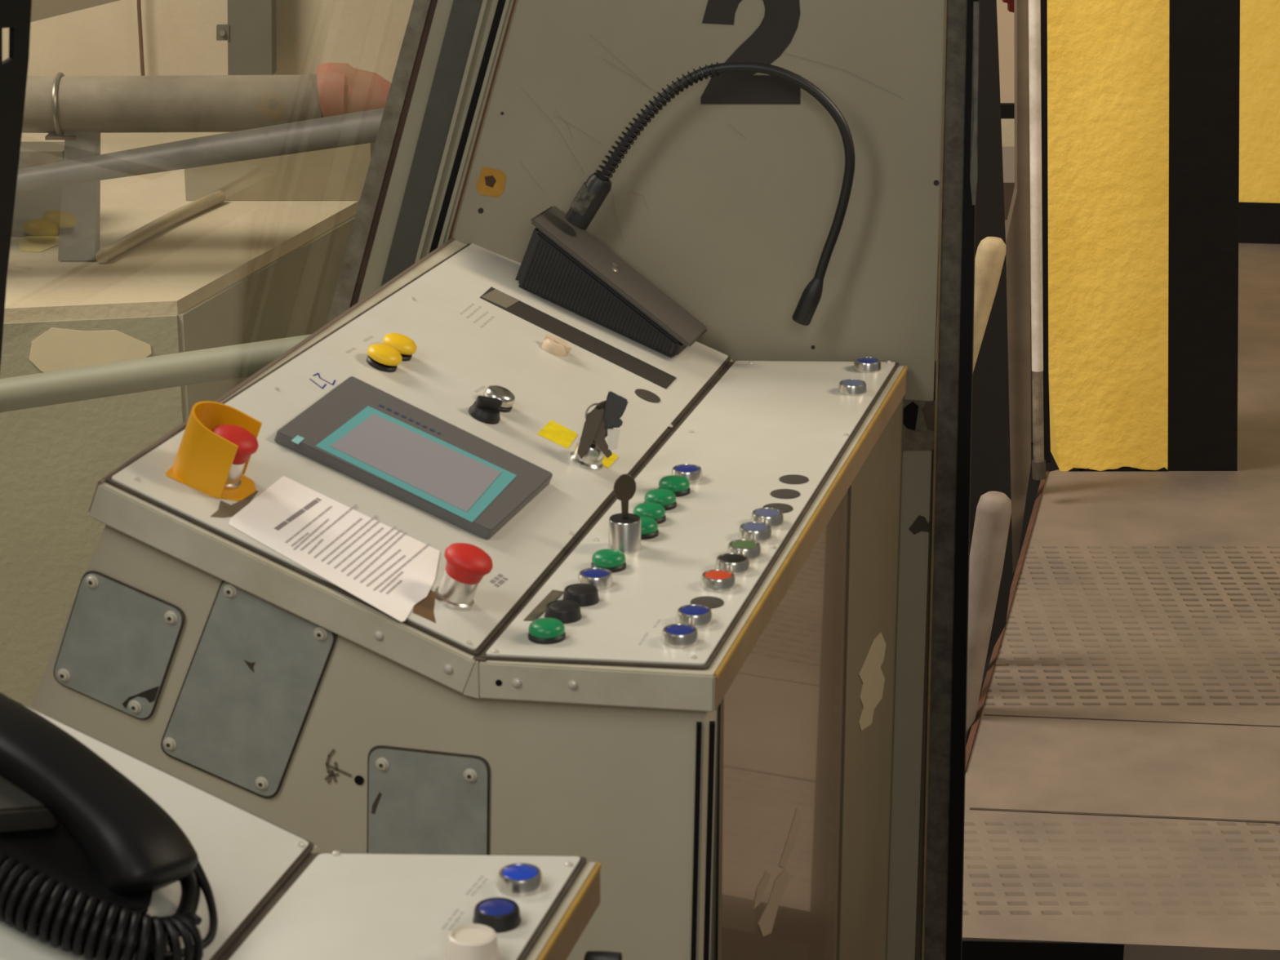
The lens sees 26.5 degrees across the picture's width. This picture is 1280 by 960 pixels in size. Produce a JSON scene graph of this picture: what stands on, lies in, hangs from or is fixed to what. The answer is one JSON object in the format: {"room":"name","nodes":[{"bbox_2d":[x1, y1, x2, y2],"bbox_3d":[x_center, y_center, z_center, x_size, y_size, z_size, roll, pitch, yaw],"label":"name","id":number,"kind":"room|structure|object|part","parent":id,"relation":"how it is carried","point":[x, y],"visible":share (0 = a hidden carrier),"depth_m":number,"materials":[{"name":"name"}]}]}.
{"room":"control cabin","nodes":[
{"label":"control cabin","id":0,"kind":"room"},
{"bbox_2d":[2,0,413,82],"bbox_3d":[-4.510,-2.056,7.428,8.980,4.300,0.200,0,18,0],"label":"wall","id":1,"kind":"structure","parent":0,"point":[180,36],"depth_m":7.59,"materials":[{"name":"paint"}]},
{"bbox_2d":[137,0,144,75],"bbox_3d":[-1.367,-1.428,7.474,0.046,1.022,0.011,0,18,0],"label":"rod","id":2,"kind":"object","parent":1,"relation":"attached to","point":[139,2],"visible":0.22,"depth_m":7.54,"materials":[{"name":"metal"}]},
{"bbox_2d":[216,0,276,75],"bbox_3d":[-1.062,-1.717,7.307,0.189,1.256,0.120,0,18,0],"label":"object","id":3,"kind":"object","parent":1,"relation":"attached to","point":[250,32],"visible":0.96,"depth_m":7.43,"materials":[{"name":"silver metal"}]},
{"bbox_2d":[451,0,944,959],"bbox_3d":[-0.085,-0.292,2.971,0.844,2.300,0.033,3,18,8],"label":"wall","id":4,"kind":"structure","parent":0,"point":[726,202],"depth_m":2.92,"materials":[{"name":"metal"}]},
{"bbox_2d":[0,0,437,367],"bbox_3d":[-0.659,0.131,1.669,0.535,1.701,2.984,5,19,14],"label":"window","id":5,"kind":"structure","parent":4,"relation":"in","point":[15,15],"depth_m":2.92,"materials":[{"name":"clear glass"}]},
{"bbox_3d":[-0.301,-0.302,3.002,0.528,1.700,0.036,3,18,8],"label":"frame","id":6,"kind":"part","parent":5,"relation":"part of","materials":[{"name":"grey metal"}]},
{"bbox_2d":[357,0,516,302],"bbox_3d":[-0.231,-0.346,2.974,0.744,2.200,0.042,3,18,8],"label":"window frame","id":7,"kind":"structure","parent":4,"relation":"attached to","point":[465,42],"depth_m":2.95,"materials":[{"name":"grey metal"}]},
{"bbox_2d":[921,0,979,959],"bbox_3d":[0.345,-0.272,2.907,0.072,2.300,0.043,3,18,8],"label":"trim","id":8,"kind":"structure","parent":4,"relation":"attached to","point":[945,774],"depth_m":2.98,"materials":[{"name":"black rubber"}]},
{"bbox_2d":[935,0,1032,442],"bbox_3d":[0.700,-1.793,7.750,1.440,4.000,0.150,0,18,0],"label":"wall","id":9,"kind":"structure","parent":0,"point":[1005,17],"depth_m":7.92,"materials":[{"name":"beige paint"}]},
{"bbox_3d":[1.085,-0.927,7.969,0.191,0.107,0.030,0,18,0],"label":"grey panel","id":10,"kind":"part","parent":9,"relation":"part of","materials":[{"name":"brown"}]},
{"bbox_2d":[977,442,1058,702],"bbox_3d":[-0.500,0.954,5.042,13.000,0.050,11.000,0,18,0],"label":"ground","id":11,"kind":"structure","parent":0,"point":[1033,485],"depth_m":7.71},
{"bbox_2d":[973,236,1005,371],"bbox_3d":[0.372,0.346,4.423,0.384,1.512,0.044,0,18,0],"label":"tube","id":12,"kind":"object","parent":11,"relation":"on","point":[990,255],"visible":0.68,"depth_m":4.19,"materials":[{"name":"beige metal"}]},
{"bbox_2d":[961,219,1279,959],"bbox_3d":[2.415,-0.038,5.660,4.169,0.054,4.410,0,18,0],"label":"floor","id":13,"kind":"structure","parent":0,"point":[1122,777],"depth_m":4.31,"materials":[{"name":"brown metal"}]},
{"bbox_2d":[965,491,1011,746],"bbox_3d":[0.484,0.529,4.378,0.183,1.069,0.054,0,18,0],"label":"tube","id":14,"kind":"object","parent":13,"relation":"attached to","point":[993,508],"visible":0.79,"depth_m":4.23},
{"bbox_2d":[969,0,1012,659],"bbox_3d":[0.534,-0.581,4.243,0.155,1.840,0.030,0,18,0],"label":"door leaf","id":15,"kind":"structure","parent":13,"relation":"on","point":[990,431],"depth_m":4.35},
{"bbox_2d":[1004,0,1031,573],"bbox_3d":[0.716,-0.795,5.125,0.107,2.048,0.040,0,18,0],"label":"door frame","id":16,"kind":"structure","parent":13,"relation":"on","point":[1017,229],"depth_m":5.24,"materials":[{"name":"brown metal"}]},
{"bbox_2d":[1040,0,1050,462],"bbox_3d":[0.759,-0.907,5.104,0.102,1.822,0.050,0,18,0],"label":"channel","id":17,"kind":"object","parent":16,"relation":"attached to","point":[1043,2],"visible":0.54,"depth_m":5.21,"materials":[{"name":"black metal"}]},
{"bbox_2d":[1028,0,1046,479],"bbox_3d":[0.731,-0.874,5.026,0.124,1.832,0.027,0,18,0],"label":"downpipe","id":18,"kind":"object","parent":13,"relation":"on","point":[1038,463],"visible":1,"depth_m":5.15,"materials":[{"name":"grey metal"}]},
{"bbox_2d":[1047,0,1239,471],"bbox_3d":[0.973,-0.946,5.337,0.481,1.903,0.223,0,18,0],"label":"wall column","id":19,"kind":"structure","parent":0,"point":[1143,95],"depth_m":5.37,"materials":[{"name":"yellow paint"}]},
{"bbox_2d":[1239,0,1279,203],"bbox_3d":[2.960,-2.155,6.923,3.132,3.200,0.198,2,18,7],"label":"wall","id":20,"kind":"structure","parent":0,"point":[1260,20],"depth_m":7.36,"materials":[{"name":"yellow paint"}]},
{"bbox_2d":[1238,201,1279,244],"bbox_3d":[2.960,-0.653,7.298,3.107,0.112,0.010,2,18,7],"label":"baseboard","id":21,"kind":"structure","parent":20,"relation":"attached to","point":[1258,222],"depth_m":7.45,"materials":[{"name":"black paint"}]},
{"bbox_3d":[-0.200,1.219,1.605,2.800,0.050,3.500,0,18,0],"label":"floor","id":22,"kind":"structure","parent":0,"visible":0},
{"bbox_2d":[0,696,622,959],"bbox_3d":[-0.574,0.678,1.569,0.953,0.921,0.940,5,19,14],"label":"control console","id":23,"kind":"object","parent":22,"relation":"on","point":[276,897],"visible":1,"depth_m":1.73,"materials":[{"name":"paint"}]},
{"bbox_2d":[0,692,217,959],"bbox_3d":[-0.393,0.196,1.663,0.300,0.162,0.158,5,19,14],"label":"telephone","id":24,"kind":"object","parent":23,"relation":"on","point":[85,851],"visible":1,"depth_m":1.63,"materials":[{"name":"black plastic"}]},
{"bbox_3d":[-0.343,0.252,1.607,0.169,0.089,0.051,1,18,4],"label":"coiled cord","id":25,"kind":"part","parent":24,"relation":"part of","materials":[{"name":"black plastic"}]},
{"bbox_3d":[-0.275,0.260,1.661,0.034,0.039,0.102,0,18,0],"label":"cord","id":26,"kind":"part","parent":24,"relation":"part of","materials":[{"name":"black plastic"}]},
{"bbox_3d":[-0.479,0.308,1.411,0.325,0.003,0.896,25,22,6],"label":"sloped panel","id":27,"kind":"part","parent":23,"relation":"part of","materials":[{"name":"white metal"}]},
{"bbox_3d":[-0.238,0.380,1.383,0.171,0.002,0.926,5,19,14],"label":"level panel","id":28,"kind":"part","parent":23,"relation":"part of","materials":[{"name":"metal"}]},
{"bbox_3d":[-0.023,0.308,1.730,0.023,0.017,0.016,5,19,16],"label":"latch knob","id":29,"kind":"part","parent":23,"relation":"part of","materials":[{"name":"black plastic"}]},
{"bbox_2d":[30,237,907,959],"bbox_3d":[-0.271,0.277,2.733,0.922,0.964,0.972,5,19,14],"label":"control console","id":30,"kind":"object","parent":22,"relation":"on","point":[690,695],"visible":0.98,"depth_m":2.27,"materials":[{"name":"paint"}]},
{"bbox_3d":[-0.426,0.136,2.217,0.116,0.123,0.002,5,19,14],"label":"access plate","id":31,"kind":"part","parent":30,"relation":"part of","materials":[{"name":"grey metal"}]},
{"bbox_3d":[-0.318,0.169,2.198,0.152,0.186,0.002,5,19,14],"label":"access plate","id":32,"kind":"part","parent":30,"relation":"part of","materials":[{"name":"grey metal"}]},
{"bbox_3d":[-0.294,-0.035,2.337,0.007,0.001,0.017,25,22,6],"label":"maker plate","id":33,"kind":"part","parent":30,"relation":"part of","materials":[{"name":"teal plastic"}]},
{"bbox_2d":[228,475,439,622],"bbox_3d":[-0.242,0.053,2.213,0.157,0.061,0.160,5,19,14],"label":"instruction sheet","id":34,"kind":"object","parent":30,"relation":"on","point":[386,568],"visible":1,"depth_m":2.21,"materials":[{"name":"paper"}]},
{"bbox_3d":[-0.196,-0.021,2.412,0.211,0.010,0.183,25,22,6],"label":"touch panel","id":35,"kind":"part","parent":30,"relation":"part of","materials":[{"name":"grey plastic"}]},
{"bbox_3d":[-0.163,-0.068,2.566,0.325,0.003,0.896,25,22,6],"label":"sloped panel","id":36,"kind":"part","parent":30,"relation":"part of","materials":[{"name":"white metal"}]},
{"bbox_3d":[-0.172,0.277,2.193,0.104,0.123,0.002,5,19,14],"label":"access plate","id":37,"kind":"part","parent":30,"relation":"part of","materials":[{"name":"grey metal"}]},
{"bbox_2d":[468,395,502,424],"bbox_3d":[-0.145,-0.067,2.558,0.032,0.027,0.031,0,18,0],"label":"switch","id":38,"kind":"object","parent":30,"relation":"attached to","point":[486,410],"depth_m":2.55,"materials":[{"name":"black plastic"}]},
{"bbox_3d":[-0.078,0.103,2.232,0.011,0.001,0.073,5,19,16],"label":"legend plate","id":39,"kind":"part","parent":30,"relation":"part of","materials":[{"name":"beige plastic"}]},
{"bbox_2d":[542,333,571,356],"bbox_3d":[-0.085,-0.138,2.781,0.030,0.021,0.028,0,18,0],"label":"switch","id":40,"kind":"object","parent":30,"relation":"attached to","point":[552,346],"depth_m":2.77,"materials":[{"name":"beige plastic"}]},
{"bbox_2d":[569,437,604,470],"bbox_3d":[-0.047,-0.026,2.550,0.033,0.020,0.033,25,22,6],"label":"switch","id":41,"kind":"object","parent":30,"relation":"attached to","point":[594,459],"depth_m":2.54,"materials":[{"name":"silver metal"}]},
{"bbox_2d":[577,391,628,458],"bbox_3d":[-0.035,-0.053,2.531,0.047,0.062,0.027,0,18,0],"label":"keys","id":42,"kind":"object","parent":30,"relation":"on","point":[599,424],"visible":1,"depth_m":2.53,"materials":[{"name":"black metal"}]},
{"bbox_2d":[613,474,635,518],"bbox_3d":[-0.013,0.014,2.354,0.020,0.040,0.002,-7,19,-19],"label":"key","id":43,"kind":"object","parent":30,"relation":"on","point":[624,486],"visible":1,"depth_m":2.35,"materials":[{"name":"black metal"}]},
{"bbox_2d":[608,513,642,553],"bbox_3d":[-0.013,0.046,2.365,0.030,0.028,0.030,0,18,0],"label":"switch","id":44,"kind":"object","parent":30,"relation":"attached to","point":[625,535],"depth_m":2.35,"materials":[{"name":"silver metal"}]},
{"bbox_2d":[515,62,855,357],"bbox_3d":[0.044,-0.285,2.870,0.354,0.309,0.086,5,19,14],"label":"intercom","id":45,"kind":"object","parent":30,"relation":"on","point":[562,264],"visible":1,"depth_m":2.88,"materials":[{"name":"grey plastic"}]},
{"bbox_2d":[564,172,611,230],"bbox_3d":[-0.055,-0.297,2.901,0.051,0.062,0.027,3,18,8],"label":"socket","id":46,"kind":"object","parent":45,"relation":"attached to","point":[593,192],"depth_m":2.89,"materials":[{"name":"black plastic"}]},
{"bbox_3d":[-0.021,-0.219,2.909,0.216,0.005,0.079,39,23,2],"label":"plate","id":47,"kind":"part","parent":45,"relation":"part of","materials":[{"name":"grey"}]},
{"bbox_3d":[0.078,0.005,2.538,0.171,0.002,0.926,5,19,14],"label":"level panel","id":48,"kind":"part","parent":30,"relation":"part of","materials":[{"name":"metal"}]},
{"bbox_3d":[-3.675,0.613,5.930,6.650,0.050,4.100,0,18,0],"label":"floor","id":49,"kind":"structure","parent":0,"visible":0},
{"bbox_2d":[11,142,64,236],"bbox_3d":[-1.444,-0.680,6.361,0.224,0.201,0.120,0,18,0],"label":"concrete block","id":50,"kind":"object","parent":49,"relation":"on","point":[37,212],"visible":0.33,"depth_m":6.31,"materials":[{"name":"beige concrete"}]},
{"bbox_2d":[44,131,100,260],"bbox_3d":[-1.258,-0.644,6.089,0.110,0.293,0.100,0,18,0],"label":"support","id":51,"kind":"object","parent":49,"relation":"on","point":[79,239],"visible":0.74,"depth_m":6.06,"materials":[{"name":"grey metal"}]},
{"bbox_3d":[-1.279,-0.769,6.048,0.067,0.008,0.100,0,18,0],"label":"cap plate","id":52,"kind":"part","parent":51,"relation":"part of","materials":[{"name":"brown metal"}]},
{"bbox_2d":[22,62,391,136],"bbox_3d":[-3.663,-0.845,6.013,6.236,0.174,0.144,0,18,0],"label":"pipe","id":53,"kind":"object","parent":51,"relation":"on","point":[58,104],"visible":0.77,"depth_m":5.96,"materials":[{"name":"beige metal"}]},
{"bbox_2d":[95,190,225,263],"bbox_3d":[-1.123,-0.598,6.379,0.044,0.031,0.664,5,19,14],"label":"tube","id":54,"kind":"object","parent":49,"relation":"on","point":[156,226],"visible":1,"depth_m":6.35,"materials":[{"name":"beige metal"}]},
{"bbox_2d":[0,132,359,706],"bbox_3d":[-3.038,-0.107,6.538,4.923,1.002,2.498,0,18,0],"label":"concrete plinth","id":55,"kind":"object","parent":49,"relation":"on","point":[228,273],"visible":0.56,"depth_m":5.89,"materials":[{"name":"beige concrete"}]},
{"bbox_2d":[16,107,384,191],"bbox_3d":[-1.381,-0.633,5.788,1.928,0.355,0.069,0,18,0],"label":"tube","id":56,"kind":"object","parent":49,"relation":"on","point":[361,127],"visible":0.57,"depth_m":5.74,"materials":[{"name":"grey metal"}]},
{"bbox_2d":[184,142,375,200],"bbox_3d":[-0.891,-0.798,6.812,0.460,0.147,0.250,0,18,0],"label":"concrete block","id":57,"kind":"object","parent":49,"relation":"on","point":[335,174],"visible":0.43,"depth_m":6.70,"materials":[{"name":"beige concrete"}]},
{"label":"outside","id":58,"kind":"structure","parent":0,"visible":0},
{"bbox_2d":[1001,0,1013,12],"bbox_3d":[0.813,-1.050,5.983,0.031,0.040,0.030,0,18,0],"label":"bracket","id":59,"kind":"object","parent":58,"point":[1010,2],"visible":0.81,"depth_m":5.97,"materials":[{"name":"red metal"}]},
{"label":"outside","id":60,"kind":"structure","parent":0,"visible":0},
{"bbox_2d":[2,0,119,28],"bbox_3d":[-1.206,-1.066,5.515,3.312,0.957,0.150,0,18,0],"label":"roof beam","id":61,"kind":"structure","parent":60,"point":[41,9],"depth_m":5.47,"materials":[{"name":"brown"}]},
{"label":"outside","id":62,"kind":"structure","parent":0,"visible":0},
{"bbox_2d":[0,333,311,413],"bbox_3d":[-1.998,0.057,4.855,2.980,0.670,0.058,0,18,0],"label":"tube","id":63,"kind":"object","parent":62,"point":[242,360],"visible":0.71,"depth_m":4.75,"materials":[{"name":"grey metal"}]}
]}

